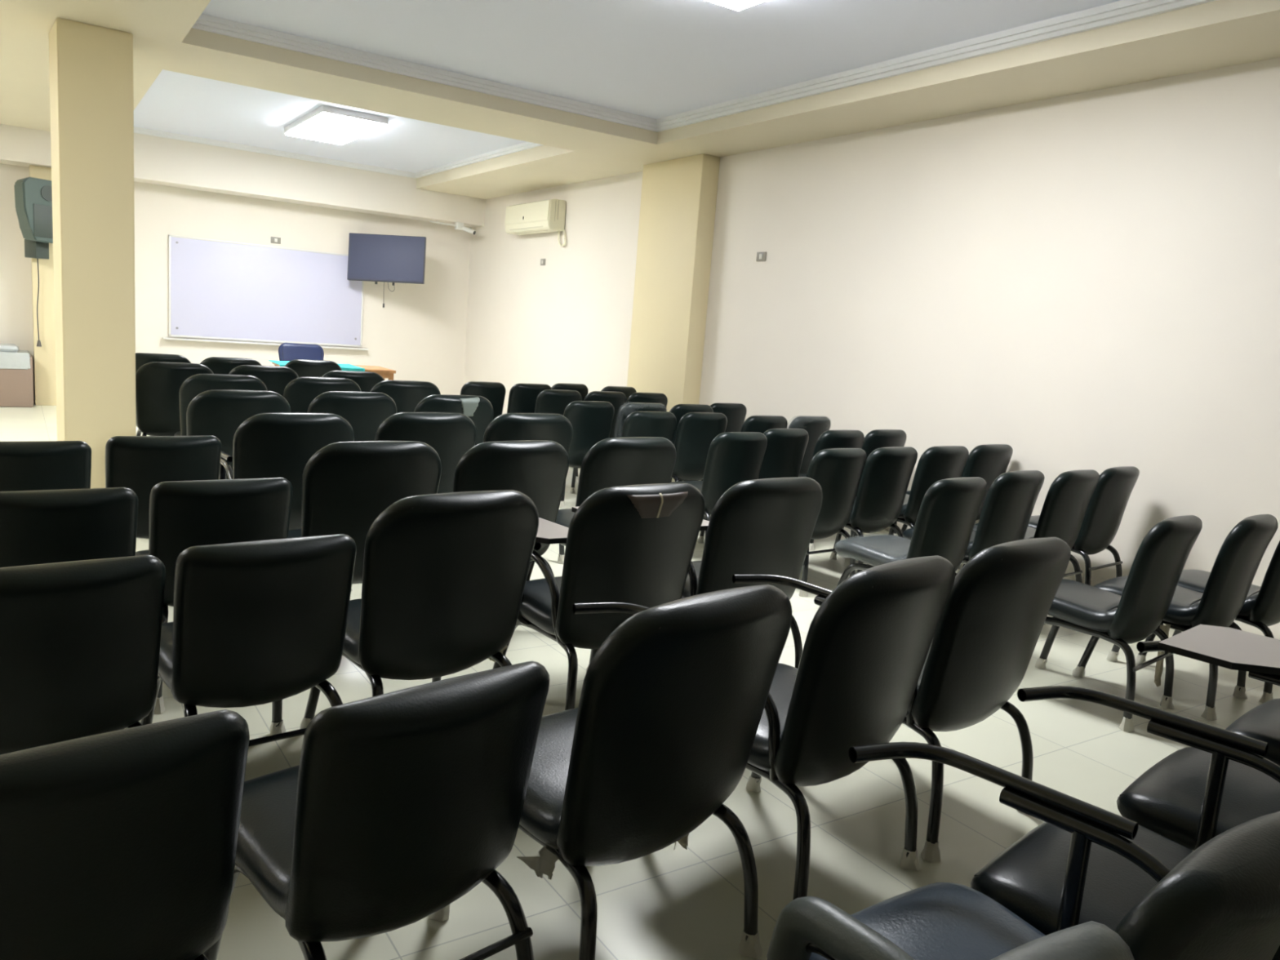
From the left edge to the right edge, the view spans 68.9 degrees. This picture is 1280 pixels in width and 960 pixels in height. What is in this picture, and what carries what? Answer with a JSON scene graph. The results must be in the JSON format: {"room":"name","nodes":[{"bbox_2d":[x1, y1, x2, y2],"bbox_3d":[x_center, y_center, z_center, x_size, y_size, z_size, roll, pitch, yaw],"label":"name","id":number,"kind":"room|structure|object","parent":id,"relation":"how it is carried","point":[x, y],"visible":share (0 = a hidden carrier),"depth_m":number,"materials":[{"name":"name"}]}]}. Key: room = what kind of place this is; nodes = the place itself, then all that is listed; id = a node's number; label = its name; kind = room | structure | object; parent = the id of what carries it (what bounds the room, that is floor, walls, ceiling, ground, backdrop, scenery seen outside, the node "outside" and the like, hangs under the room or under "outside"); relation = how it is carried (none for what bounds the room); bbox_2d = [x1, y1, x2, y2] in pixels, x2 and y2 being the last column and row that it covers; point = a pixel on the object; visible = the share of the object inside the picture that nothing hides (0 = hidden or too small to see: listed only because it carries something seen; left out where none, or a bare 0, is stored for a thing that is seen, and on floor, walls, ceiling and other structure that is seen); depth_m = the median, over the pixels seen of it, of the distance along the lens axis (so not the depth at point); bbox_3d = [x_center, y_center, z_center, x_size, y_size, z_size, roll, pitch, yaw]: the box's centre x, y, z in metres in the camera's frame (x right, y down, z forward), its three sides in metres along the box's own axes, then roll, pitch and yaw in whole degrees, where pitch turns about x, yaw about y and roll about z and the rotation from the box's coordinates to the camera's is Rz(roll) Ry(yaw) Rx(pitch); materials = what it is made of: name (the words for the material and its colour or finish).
{"room":"lecture hall","nodes":[
{"label":"lecture hall","id":0,"kind":"room"},
{"bbox_2d":[29,164,56,405],"bbox_3d":[-6.606,-2.182,10.708,0.610,2.640,0.280,-2,11,-34],"label":"wall","id":1,"kind":"structure","parent":0,"point":[45,385],"depth_m":10.54,"materials":[{"name":"yellow paint"}]},
{"bbox_2d":[13,177,53,346],"bbox_3d":[-6.597,-2.359,10.232,0.392,1.799,0.472,9,10,27],"label":"loudspeaker","id":2,"kind":"object","parent":1,"relation":"attached to","point":[33,196],"visible":0.79,"depth_m":10.01,"materials":[{"name":"grey plastic"}]},
{"bbox_2d":[0,0,210,131],"bbox_3d":[-3.777,-2.409,1.480,6.470,0.390,18.400,-2,11,-34],"label":"ceiling","id":3,"kind":"structure","parent":0,"point":[157,28],"depth_m":6.20,"materials":[{"name":"beige paint"}]},
{"bbox_2d":[0,163,471,395],"bbox_3d":[-7.117,-2.635,10.563,11.000,3.500,0.200,-2,11,-34],"label":"wall","id":4,"kind":"structure","parent":0,"point":[419,334],"depth_m":12.05,"materials":[{"name":"beige paint"}]},
{"bbox_2d":[162,235,368,350],"bbox_3d":[-4.745,-2.372,12.030,2.520,1.257,0.100,-2,11,-34],"label":"whiteboard","id":5,"kind":"object","parent":4,"relation":"attached to","point":[218,289],"visible":0.87,"depth_m":11.97,"materials":[{"name":"white plastic"}]},
{"bbox_2d":[271,236,280,244],"bbox_3d":[-4.673,-3.076,11.981,0.120,0.080,0.018,-2,11,-34],"label":"switch plate","id":6,"kind":"object","parent":4,"relation":"attached to","point":[273,239],"visible":1,"depth_m":11.98,"materials":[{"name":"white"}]},
{"bbox_2d":[346,232,426,307],"bbox_3d":[-3.365,-2.798,12.547,1.028,0.963,0.436,4,9,0],"label":"television","id":7,"kind":"object","parent":4,"relation":"attached to","point":[375,258],"visible":1,"depth_m":12.34,"materials":[{"name":"grey plastic"}]},
{"bbox_2d":[133,0,1120,173],"bbox_3d":[0.776,-2.630,4.496,4.600,0.200,18.400,-2,11,-34],"label":"ceiling","id":8,"kind":"structure","parent":0,"point":[652,59],"depth_m":6.21,"materials":[{"name":"white paint"}]},
{"bbox_2d":[0,124,485,227],"bbox_3d":[-6.848,-3.751,10.112,11.000,0.600,0.450,-2,11,-34],"label":"beam","id":9,"kind":"structure","parent":8,"relation":"attached to","point":[160,161],"depth_m":11.43,"materials":[{"name":"beige paint"}]},
{"bbox_2d":[429,220,475,234],"bbox_3d":[-2.562,-3.450,12.749,0.628,0.150,0.175,2,9,-17],"label":"security camera","id":10,"kind":"object","parent":9,"relation":"attached to","point":[458,225],"visible":1,"depth_m":12.76,"materials":[{"name":"white plastic"}]},
{"bbox_2d":[284,105,388,144],"bbox_3d":[-3.093,-3.566,9.429,0.620,0.080,1.500,-2,11,-34],"label":"ceiling lamp","id":11,"kind":"object","parent":8,"relation":"attached to","point":[328,124],"visible":1,"depth_m":9.17,"materials":[{"name":"white plastic"}]},
{"bbox_2d":[133,126,543,177],"bbox_3d":[-3.256,-3.626,9.662,3.530,0.060,4.280,-2,11,-34],"label":"trim","id":12,"kind":"structure","parent":8,"relation":"attached to","point":[526,145],"depth_m":11.15,"materials":[{"name":"white paint"}]},
{"bbox_2d":[162,27,701,164],"bbox_3d":[-1.405,-3.149,7.808,4.530,0.240,0.950,-2,11,-34],"label":"beam","id":13,"kind":"structure","parent":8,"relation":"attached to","point":[201,53],"depth_m":7.32,"materials":[{"name":"beige paint"}]},
{"bbox_2d":[416,145,643,199],"bbox_3d":[-1.375,-3.639,10.924,1.000,0.240,4.280,-2,11,-34],"label":"beam","id":14,"kind":"structure","parent":8,"relation":"attached to","point":[544,166],"depth_m":10.51,"materials":[{"name":"beige paint"}]},
{"bbox_2d":[191,0,1217,132],"bbox_3d":[0.717,-2.415,4.025,3.830,0.085,7.820,-2,11,-34],"label":"trim","id":15,"kind":"structure","parent":8,"relation":"attached to","point":[1122,11],"depth_m":6.43,"materials":[{"name":"white paint"}]},
{"bbox_2d":[706,0,766,10],"bbox_3d":[0.616,-2.494,4.454,0.620,0.080,1.200,-2,11,-34],"label":"ceiling lamp","id":16,"kind":"object","parent":8,"relation":"attached to","point":[737,5],"visible":1,"depth_m":4.99,"materials":[{"name":"white plastic"}]},
{"bbox_2d":[657,0,1279,157],"bbox_3d":[3.946,-2.021,3.282,0.700,0.240,12.720,-2,11,-34],"label":"beam","id":17,"kind":"structure","parent":8,"relation":"attached to","point":[1219,33],"depth_m":5.56,"materials":[{"name":"beige paint"}]},
{"bbox_2d":[0,402,1279,959],"bbox_3d":[-2.141,0.744,3.242,11.400,0.120,18.800,-2,11,-34],"label":"floor","id":18,"kind":"structure","parent":0,"point":[668,903],"depth_m":2.69,"materials":[{"name":"tile"}]},
{"bbox_2d":[0,343,33,407],"bbox_3d":[-7.122,-1.177,10.401,0.595,0.678,0.510,-2,11,-34],"label":"base cabinet","id":19,"kind":"object","parent":18,"relation":"on","point":[16,382],"visible":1,"depth_m":10.29,"materials":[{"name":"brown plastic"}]},
{"bbox_2d":[0,440,91,491],"bbox_3d":[-2.493,0.187,3.768,0.480,0.759,0.597,-2,11,-37],"label":"chair","id":20,"kind":"object","parent":18,"relation":"on","point":[26,465],"visible":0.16,"depth_m":3.54,"materials":[{"name":"black leather"}]},
{"bbox_2d":[0,487,140,722],"bbox_3d":[-1.877,0.362,2.959,0.480,0.759,0.597,-3,11,-38],"label":"chair","id":21,"kind":"object","parent":18,"relation":"on","point":[40,526],"visible":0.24,"depth_m":2.72,"materials":[{"name":"black leather"}]},
{"bbox_2d":[0,555,165,755],"bbox_3d":[-1.431,0.513,2.226,0.480,0.759,0.597,-3,12,-41],"label":"chair","id":22,"kind":"object","parent":18,"relation":"on","point":[80,641],"visible":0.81,"depth_m":2.03,"materials":[{"name":"black leather"}]},
{"bbox_2d":[48,17,136,488],"bbox_3d":[-3.722,-1.455,6.360,0.450,3.000,0.490,-2,11,-34],"label":"column","id":23,"kind":"structure","parent":18,"relation":"on","point":[91,110],"depth_m":6.14,"materials":[{"name":"yellow paint"}]},
{"bbox_2d":[0,709,249,959],"bbox_3d":[-0.917,0.676,1.444,0.480,0.759,0.598,-4,12,-43],"label":"chair","id":24,"kind":"object","parent":18,"relation":"on","point":[122,844],"visible":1,"depth_m":1.24,"materials":[{"name":"black leather"}]},
{"bbox_2d":[105,435,221,538],"bbox_3d":[-2.165,0.148,4.176,0.480,0.759,0.598,-2,11,-37],"label":"chair","id":25,"kind":"object","parent":18,"relation":"on","point":[138,464],"visible":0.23,"depth_m":3.90,"materials":[{"name":"black leather"}]},
{"bbox_2d":[135,352,191,413],"bbox_3d":[-4.171,-0.669,8.031,0.550,0.863,0.627,-1,11,-33],"label":"chair","id":26,"kind":"object","parent":18,"relation":"on","point":[141,358],"visible":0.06,"depth_m":7.71,"materials":[{"name":"black leather"}]},
{"bbox_2d":[135,361,213,435],"bbox_3d":[-3.580,-0.481,7.135,0.550,0.863,0.627,-2,11,-34],"label":"chair","id":27,"kind":"object","parent":18,"relation":"on","point":[158,384],"visible":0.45,"depth_m":6.86,"materials":[{"name":"black leather"}]},
{"bbox_2d":[135,477,292,713],"bbox_3d":[-1.538,0.333,3.315,0.480,0.759,0.597,-3,11,-38],"label":"chair","id":28,"kind":"object","parent":18,"relation":"on","point":[183,515],"visible":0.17,"depth_m":3.04,"materials":[{"name":"black leather"}]},
{"bbox_2d":[173,373,267,435],"bbox_3d":[-2.881,-0.308,6.382,0.550,0.863,0.627,-2,11,-34],"label":"chair","id":29,"kind":"object","parent":18,"relation":"on","point":[195,384],"visible":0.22,"depth_m":6.05,"materials":[{"name":"black leather"}]},
{"bbox_2d":[200,356,262,374],"bbox_3d":[-3.664,-0.666,8.263,0.550,0.863,0.627,-2,11,-34],"label":"chair","id":30,"kind":"object","parent":18,"relation":"on","point":[218,365],"visible":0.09,"depth_m":7.93,"materials":[{"name":"black leather"}]},
{"bbox_2d":[186,390,290,479],"bbox_3d":[-2.355,-0.108,5.370,0.550,0.863,0.627,-2,11,-37],"label":"chair","id":31,"kind":"object","parent":18,"relation":"on","point":[219,414],"visible":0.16,"depth_m":5.06,"materials":[{"name":"black leather"}]},
{"bbox_2d":[140,533,356,746],"bbox_3d":[-1.095,0.485,2.568,0.480,0.759,0.597,-3,12,-40],"label":"chair","id":32,"kind":"object","parent":18,"relation":"on","point":[259,622],"visible":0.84,"depth_m":2.34,"materials":[{"name":"black leather"}]},
{"bbox_2d":[228,364,298,396],"bbox_3d":[-3.092,-0.510,7.555,0.550,0.863,0.627,-1,11,-33],"label":"chair","id":33,"kind":"object","parent":18,"relation":"on","point":[275,379],"visible":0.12,"depth_m":7.28,"materials":[{"name":"black leather"}]},
{"bbox_2d":[218,413,354,591],"bbox_3d":[-1.822,0.066,4.529,0.651,0.863,0.829,-2,11,-37],"label":"chair","id":34,"kind":"object","parent":18,"relation":"on","point":[265,445],"visible":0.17,"depth_m":4.20,"materials":[{"name":"black leather"}]},
{"bbox_2d":[278,342,324,360],"bbox_3d":[-3.916,-1.127,10.928,0.623,0.910,0.637,-2,11,-34],"label":"leather armchair","id":35,"kind":"object","parent":18,"relation":"on","point":[286,351],"visible":0.2,"depth_m":11.01,"materials":[{"name":"blue leather"}]},
{"bbox_2d":[284,359,342,377],"bbox_3d":[-3.167,-0.723,8.867,0.550,0.863,0.627,-1,11,-33],"label":"chair","id":36,"kind":"object","parent":18,"relation":"on","point":[303,367],"visible":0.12,"depth_m":8.55,"materials":[{"name":"black leather"}]},
{"bbox_2d":[283,377,361,413],"bbox_3d":[-2.367,-0.332,6.783,0.550,0.863,0.627,-2,11,-34],"label":"chair","id":37,"kind":"object","parent":18,"relation":"on","point":[300,393],"visible":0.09,"depth_m":6.45,"materials":[{"name":"black leather"}]},
{"bbox_2d":[271,362,395,380],"bbox_3d":[-3.276,-0.846,9.971,1.130,0.745,0.700,-1,10,-30],"label":"wooden desk","id":38,"kind":"object","parent":18,"relation":"on","point":[384,372],"visible":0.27,"depth_m":9.88,"materials":[{"name":"brown wood"}]},
{"bbox_2d":[268,360,364,371],"bbox_3d":[-3.404,-1.123,9.816,0.841,0.187,0.700,-1,10,-30],"label":"tablecloth","id":39,"kind":"object","parent":38,"relation":"on","point":[344,366],"visible":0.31,"depth_m":9.71,"materials":[{"name":"teal fabric"}]},
{"bbox_2d":[307,391,396,441],"bbox_3d":[-1.872,-0.144,5.834,0.550,0.863,0.627,-2,11,-36],"label":"chair","id":40,"kind":"object","parent":18,"relation":"on","point":[365,411],"visible":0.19,"depth_m":5.57,"materials":[{"name":"black leather"}]},
{"bbox_2d":[321,370,384,391],"bbox_3d":[-2.442,-0.485,7.716,0.550,0.863,0.627,-1,11,-32],"label":"chair","id":41,"kind":"object","parent":18,"relation":"on","point":[366,380],"visible":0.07,"depth_m":7.44,"materials":[{"name":"black leather"}]},
{"bbox_2d":[287,440,441,583],"bbox_3d":[-1.161,0.236,3.775,0.550,0.863,0.627,-3,11,-37],"label":"chair","id":42,"kind":"object","parent":18,"relation":"on","point":[346,486],"visible":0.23,"depth_m":3.48,"materials":[{"name":"black leather"}]},
{"bbox_2d":[203,661,550,959],"bbox_3d":[-0.506,0.663,1.730,0.480,0.759,0.597,-4,12,-43],"label":"chair","id":43,"kind":"object","parent":18,"relation":"on","point":[396,806],"visible":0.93,"depth_m":1.50,"materials":[{"name":"black leather"}]},
{"bbox_2d":[370,380,440,413],"bbox_3d":[-1.863,-0.344,7.107,0.550,0.863,0.627,-1,11,-32],"label":"chair","id":44,"kind":"object","parent":18,"relation":"on","point":[406,395],"visible":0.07,"depth_m":6.81,"materials":[{"name":"black leather"}]},
{"bbox_2d":[299,489,538,728],"bbox_3d":[-0.679,0.417,2.865,0.551,0.863,0.627,-3,12,-40],"label":"chair","id":45,"kind":"object","parent":18,"relation":"on","point":[444,575],"visible":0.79,"depth_m":2.62,"materials":[{"name":"black leather"}]},
{"bbox_2d":[374,412,476,493],"bbox_3d":[-1.231,0.042,4.971,0.550,0.863,0.627,-2,11,-37],"label":"chair","id":46,"kind":"object","parent":18,"relation":"on","point":[451,435],"visible":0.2,"depth_m":4.72,"materials":[{"name":"black leather"}]},
{"bbox_2d":[413,394,493,445],"bbox_3d":[-1.328,-0.155,6.171,0.550,0.863,0.631,-2,11,-36],"label":"chair","id":47,"kind":"object","parent":18,"relation":"on","point":[479,409],"visible":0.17,"depth_m":5.90,"materials":[{"name":"black leather"}]},
{"bbox_2d":[460,381,506,420],"bbox_3d":[-1.537,-0.514,8.525,0.466,0.806,0.610,-2,11,-35],"label":"chair","id":48,"kind":"object","parent":18,"relation":"on","point":[495,392],"visible":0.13,"depth_m":8.27,"materials":[{"name":"black leather"}]},
{"bbox_2d":[452,440,568,576],"bbox_3d":[-0.683,0.221,4.105,0.550,0.863,0.627,-3,12,-40],"label":"chair","id":49,"kind":"object","parent":18,"relation":"on","point":[538,469],"visible":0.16,"depth_m":3.83,"materials":[{"name":"black leather"}]},
{"bbox_2d":[483,413,573,564],"bbox_3d":[-0.752,0.019,5.350,0.549,0.863,0.627,-2,11,-35],"label":"chair","id":50,"kind":"object","parent":18,"relation":"on","point":[557,428],"visible":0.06,"depth_m":5.04,"materials":[{"name":"black leather"}]},
{"bbox_2d":[506,383,551,413],"bbox_3d":[-1.135,-0.525,8.793,0.466,0.806,0.610,-1,11,-32],"label":"chair","id":51,"kind":"object","parent":18,"relation":"on","point":[522,397],"visible":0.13,"depth_m":8.49,"materials":[{"name":"black leather"}]},
{"bbox_2d":[534,389,582,482],"bbox_3d":[-0.834,-0.416,8.248,0.466,0.806,0.610,-2,11,-34],"label":"chair","id":52,"kind":"object","parent":18,"relation":"on","point":[548,401],"visible":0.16,"depth_m":7.94,"materials":[{"name":"black leather"}]},
{"bbox_2d":[551,382,588,400],"bbox_3d":[-0.835,-0.575,9.254,0.466,0.806,0.610,-2,11,-36],"label":"chair","id":53,"kind":"object","parent":18,"relation":"on","point":[582,388],"visible":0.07,"depth_m":8.97,"materials":[{"name":"black leather"}]},
{"bbox_2d":[559,400,614,507],"bbox_3d":[-0.525,-0.237,7.270,0.466,0.806,0.610,-2,11,-34],"label":"chair","id":54,"kind":"object","parent":18,"relation":"on","point":[591,421],"visible":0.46,"depth_m":7.02,"materials":[{"name":"black leather"}]},
{"bbox_2d":[492,483,704,710],"bbox_3d":[-0.275,0.385,3.266,0.712,0.863,0.836,-3,12,-39],"label":"chair","id":55,"kind":"object","parent":18,"relation":"on","point":[629,544],"visible":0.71,"depth_m":3.00,"materials":[{"name":"black leather"}]},
{"bbox_2d":[525,436,676,581],"bbox_3d":[-0.201,0.185,4.569,0.550,0.863,0.627,-3,12,-39],"label":"chair","id":56,"kind":"object","parent":18,"relation":"on","point":[611,462],"visible":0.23,"depth_m":4.26,"materials":[{"name":"black leather"}]},
{"bbox_2d":[583,391,626,438],"bbox_3d":[-0.448,-0.428,8.517,0.466,0.806,0.610,-2,11,-34],"label":"chair","id":57,"kind":"object","parent":18,"relation":"on","point":[618,399],"visible":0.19,"depth_m":8.27,"materials":[{"name":"black leather"}]},
{"bbox_2d":[428,584,791,959],"bbox_3d":[-0.061,0.600,2.010,0.550,0.863,0.627,-4,12,-43],"label":"chair","id":58,"kind":"object","parent":18,"relation":"on","point":[663,729],"visible":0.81,"depth_m":1.76,"materials":[{"name":"black leather"}]},
{"bbox_2d":[600,386,636,402],"bbox_3d":[-0.361,-0.560,9.392,0.466,0.806,0.610,-2,11,-35],"label":"chair","id":59,"kind":"object","parent":18,"relation":"on","point":[628,391],"visible":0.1,"depth_m":9.10,"materials":[{"name":"black leather"}]},
{"bbox_2d":[615,402,666,437],"bbox_3d":[-0.117,-0.245,7.506,0.466,0.809,0.610,-2,11,-34],"label":"chair","id":60,"kind":"object","parent":18,"relation":"on","point":[631,407],"visible":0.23,"depth_m":7.18,"materials":[{"name":"black leather"}]},
{"bbox_2d":[626,392,667,407],"bbox_3d":[-0.069,-0.443,8.794,0.466,0.806,0.610,-1,11,-32],"label":"chair","id":61,"kind":"object","parent":18,"relation":"on","point":[649,397],"visible":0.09,"depth_m":8.48,"materials":[{"name":"black leather"}]},
{"bbox_2d":[621,411,676,441],"bbox_3d":[-0.068,-0.123,6.769,0.466,0.806,0.610,-2,11,-34],"label":"chair","id":62,"kind":"object","parent":18,"relation":"on","point":[637,424],"visible":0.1,"depth_m":6.46,"materials":[{"name":"black leather"}]},
{"bbox_2d":[669,404,713,482],"bbox_3d":[0.273,-0.254,7.767,0.466,0.806,0.610,-1,11,-33],"label":"chair","id":63,"kind":"object","parent":18,"relation":"on","point":[678,411],"visible":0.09,"depth_m":7.44,"materials":[{"name":"black leather"}]},
{"bbox_2d":[571,476,822,668],"bbox_3d":[0.192,0.364,3.629,0.711,0.863,0.831,-3,11,-38],"label":"chair","id":64,"kind":"object","parent":18,"relation":"on","point":[764,526],"visible":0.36,"depth_m":3.32,"materials":[{"name":"black leather"}]},
{"bbox_2d":[671,412,727,481],"bbox_3d":[0.318,-0.136,7.038,0.466,0.806,0.610,-2,11,-34],"label":"chair","id":65,"kind":"object","parent":18,"relation":"on","point":[695,433],"visible":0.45,"depth_m":6.78,"materials":[{"name":"black leather"}]},
{"bbox_2d":[670,431,767,547],"bbox_3d":[0.440,0.072,5.782,0.466,0.806,0.610,-2,11,-36],"label":"chair","id":66,"kind":"object","parent":18,"relation":"on","point":[733,458],"visible":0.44,"depth_m":5.51,"materials":[{"name":"black leather"}]},
{"bbox_2d":[700,402,746,480],"bbox_3d":[0.596,-0.300,8.219,0.466,0.806,0.610,-2,11,-34],"label":"chair","id":67,"kind":"object","parent":18,"relation":"on","point":[735,413],"visible":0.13,"depth_m":7.96,"materials":[{"name":"black leather"}]},
{"bbox_2d":[698,428,808,535],"bbox_3d":[0.772,0.025,6.240,0.466,0.806,0.610,-3,11,-38],"label":"chair","id":68,"kind":"object","parent":18,"relation":"on","point":[785,449],"visible":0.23,"depth_m":5.97,"materials":[{"name":"black leather"}]},
{"bbox_2d":[573,555,955,900],"bbox_3d":[0.307,0.561,2.436,0.651,0.863,0.829,-4,12,-43],"label":"chair","id":69,"kind":"object","parent":18,"relation":"on","point":[866,647],"visible":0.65,"depth_m":2.14,"materials":[{"name":"black leather"}]},
{"bbox_2d":[740,415,787,433],"bbox_3d":[0.786,-0.123,7.185,0.466,0.806,0.610,-2,11,-35],"label":"chair","id":70,"kind":"object","parent":18,"relation":"on","point":[758,424],"visible":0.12,"depth_m":6.86,"materials":[{"name":"black leather"}]},
{"bbox_2d":[788,416,831,474],"bbox_3d":[1.166,-0.139,7.462,0.466,0.809,0.610,-2,11,-36],"label":"chair","id":71,"kind":"object","parent":18,"relation":"on","point":[815,426],"visible":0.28,"depth_m":7.21,"materials":[{"name":"black leather"}]},
{"bbox_2d":[798,430,864,551],"bbox_3d":[1.190,0.023,6.460,0.466,0.806,0.610,-2,11,-36],"label":"chair","id":72,"kind":"object","parent":18,"relation":"on","point":[829,439],"visible":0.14,"depth_m":6.14,"materials":[{"name":"black leather"}]},
{"bbox_2d":[798,448,866,596],"bbox_3d":[0.926,0.184,5.313,0.466,0.806,0.610,-3,11,-38],"label":"chair","id":73,"kind":"object","parent":18,"relation":"on","point":[838,472],"visible":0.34,"depth_m":5.07,"materials":[{"name":"black leather"}]},
{"bbox_2d":[830,446,917,573],"bbox_3d":[1.295,0.166,5.606,0.466,0.806,0.610,-3,11,-38],"label":"chair","id":74,"kind":"object","parent":18,"relation":"on","point":[886,473],"visible":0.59,"depth_m":5.36,"materials":[{"name":"black leather"}]},
{"bbox_2d":[855,429,906,536],"bbox_3d":[1.562,0.003,6.767,0.466,0.806,0.610,-2,11,-37],"label":"chair","id":75,"kind":"object","parent":18,"relation":"on","point":[877,438],"visible":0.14,"depth_m":6.44,"materials":[{"name":"black leather"}]},
{"bbox_2d":[732,537,1071,862],"bbox_3d":[0.764,0.534,2.830,0.651,0.863,0.829,-3,12,-39],"label":"chair","id":76,"kind":"object","parent":18,"relation":"on","point":[990,625],"visible":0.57,"depth_m":2.51,"materials":[{"name":"black leather"}]},
{"bbox_2d":[848,445,968,573],"bbox_3d":[1.702,0.149,5.913,0.466,0.806,0.610,-2,11,-36],"label":"chair","id":77,"kind":"object","parent":18,"relation":"on","point":[935,464],"visible":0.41,"depth_m":5.62,"materials":[{"name":"black leather"}]},
{"bbox_2d":[835,476,986,586],"bbox_3d":[1.269,0.346,4.454,0.467,0.806,0.614,-3,11,-38],"label":"chair","id":78,"kind":"object","parent":18,"relation":"on","point":[948,510],"visible":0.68,"depth_m":4.21,"materials":[{"name":"black leather"}]},
{"bbox_2d":[901,444,1013,569],"bbox_3d":[2.110,0.127,6.256,0.466,0.806,0.610,-2,11,-36],"label":"chair","id":79,"kind":"object","parent":18,"relation":"on","point":[987,462],"visible":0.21,"depth_m":5.95,"materials":[{"name":"black leather"}]},
{"bbox_2d":[902,470,1044,564],"bbox_3d":[1.732,0.311,4.903,0.466,0.806,0.610,-3,11,-39],"label":"chair","id":80,"kind":"object","parent":18,"relation":"on","point":[1011,500],"visible":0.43,"depth_m":4.62,"materials":[{"name":"black leather"}]},
{"bbox_2d":[766,811,1279,959],"bbox_3d":[0.533,0.780,1.346,0.509,0.806,0.621,-2,11,-36],"label":"chair","id":81,"kind":"object","parent":18,"relation":"on","point":[1221,901],"visible":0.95,"depth_m":1.12,"materials":[{"name":"black leather"}]},
{"bbox_2d":[962,469,1099,625],"bbox_3d":[2.123,0.306,5.128,0.466,0.806,0.610,-3,12,-39],"label":"chair","id":82,"kind":"object","parent":18,"relation":"on","point":[1068,498],"visible":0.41,"depth_m":4.85,"materials":[{"name":"black leather"}]},
{"bbox_2d":[991,920,1134,959],"bbox_3d":[0.163,0.793,1.080,0.466,0.806,0.610,-2,11,-36],"label":"chair","id":83,"kind":"object","parent":18,"relation":"on","point":[1089,940],"visible":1,"depth_m":0.88,"materials":[{"name":"black leather"}]},
{"bbox_2d":[848,742,1279,959],"bbox_3d":[0.869,0.724,1.680,0.651,0.863,0.829,-4,12,-43],"label":"chair","id":84,"kind":"object","parent":18,"relation":"on","point":[1086,862],"visible":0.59,"depth_m":1.64,"materials":[{"name":"black leather"}]},
{"bbox_2d":[1027,466,1139,585],"bbox_3d":[2.514,0.283,5.460,0.466,0.806,0.610,-3,12,-40],"label":"chair","id":85,"kind":"object","parent":18,"relation":"on","point":[1107,505],"visible":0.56,"depth_m":5.20,"materials":[{"name":"black leather"}]},
{"bbox_2d":[1035,515,1202,732],"bbox_3d":[1.871,0.497,3.791,0.494,0.806,0.610,-4,12,-41],"label":"chair","id":86,"kind":"object","parent":18,"relation":"on","point":[1161,557],"visible":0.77,"depth_m":3.55,"materials":[{"name":"black leather"}]},
{"bbox_2d":[1017,685,1279,850],"bbox_3d":[1.330,0.701,2.053,0.651,0.863,0.829,-4,12,-43],"label":"chair","id":87,"kind":"object","parent":18,"relation":"on","point":[1203,790],"visible":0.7,"depth_m":2.02,"materials":[{"name":"black leather"}]},
{"bbox_2d":[1071,514,1278,720],"bbox_3d":[2.279,0.501,3.966,0.466,0.806,0.610,-4,12,-42],"label":"chair","id":88,"kind":"object","parent":18,"relation":"on","point":[1237,561],"visible":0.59,"depth_m":3.71,"materials":[{"name":"black leather"}]},
{"bbox_2d":[1134,540,1279,703],"bbox_3d":[2.670,0.496,4.190,0.466,0.806,0.610,-3,12,-41],"label":"chair","id":89,"kind":"object","parent":18,"relation":"on","point":[1260,610],"visible":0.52,"depth_m":3.96,"materials":[{"name":"black leather"}]},
{"bbox_2d":[1136,624,1279,765],"bbox_3d":[1.802,0.675,2.447,0.711,0.863,0.831,-4,12,-42],"label":"chair","id":90,"kind":"object","parent":18,"relation":"on","point":[1230,648],"visible":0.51,"depth_m":2.44,"materials":[{"name":"black plastic"}]},
{"bbox_2d":[626,153,719,412],"bbox_3d":[0.275,-1.603,9.256,0.200,3.000,1.000,-2,11,-34],"label":"column","id":91,"kind":"structure","parent":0,"point":[678,196],"depth_m":8.99,"materials":[{"name":"yellow paint"}]},
{"bbox_2d":[463,57,1279,625],"bbox_3d":[2.655,-1.169,6.067,0.200,3.500,18.800,-2,11,-34],"label":"wall","id":92,"kind":"structure","parent":0,"point":[1088,280],"depth_m":6.23,"materials":[{"name":"beige paint"}]},
{"bbox_2d":[504,199,566,246],"bbox_3d":[-1.296,-3.142,11.508,0.235,0.539,1.282,-2,11,-34],"label":"air conditioner","id":93,"kind":"object","parent":92,"relation":"attached to","point":[545,215],"visible":1,"depth_m":11.25,"materials":[{"name":"beige plastic"}]},
{"bbox_2d":[755,251,766,261],"bbox_3d":[1.066,-1.967,8.219,0.018,0.080,0.120,-2,11,-34],"label":"switch plate","id":94,"kind":"object","parent":92,"relation":"attached to","point":[761,256],"visible":1,"depth_m":8.21,"materials":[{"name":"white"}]},
{"bbox_2d":[884,522,1279,639],"bbox_3d":[2.436,0.517,6.274,0.012,0.080,18.400,-2,11,-34],"label":"baseboard","id":95,"kind":"structure","parent":92,"relation":"attached to","point":[1275,628],"depth_m":5.06,"materials":[{"name":"beige paint"}]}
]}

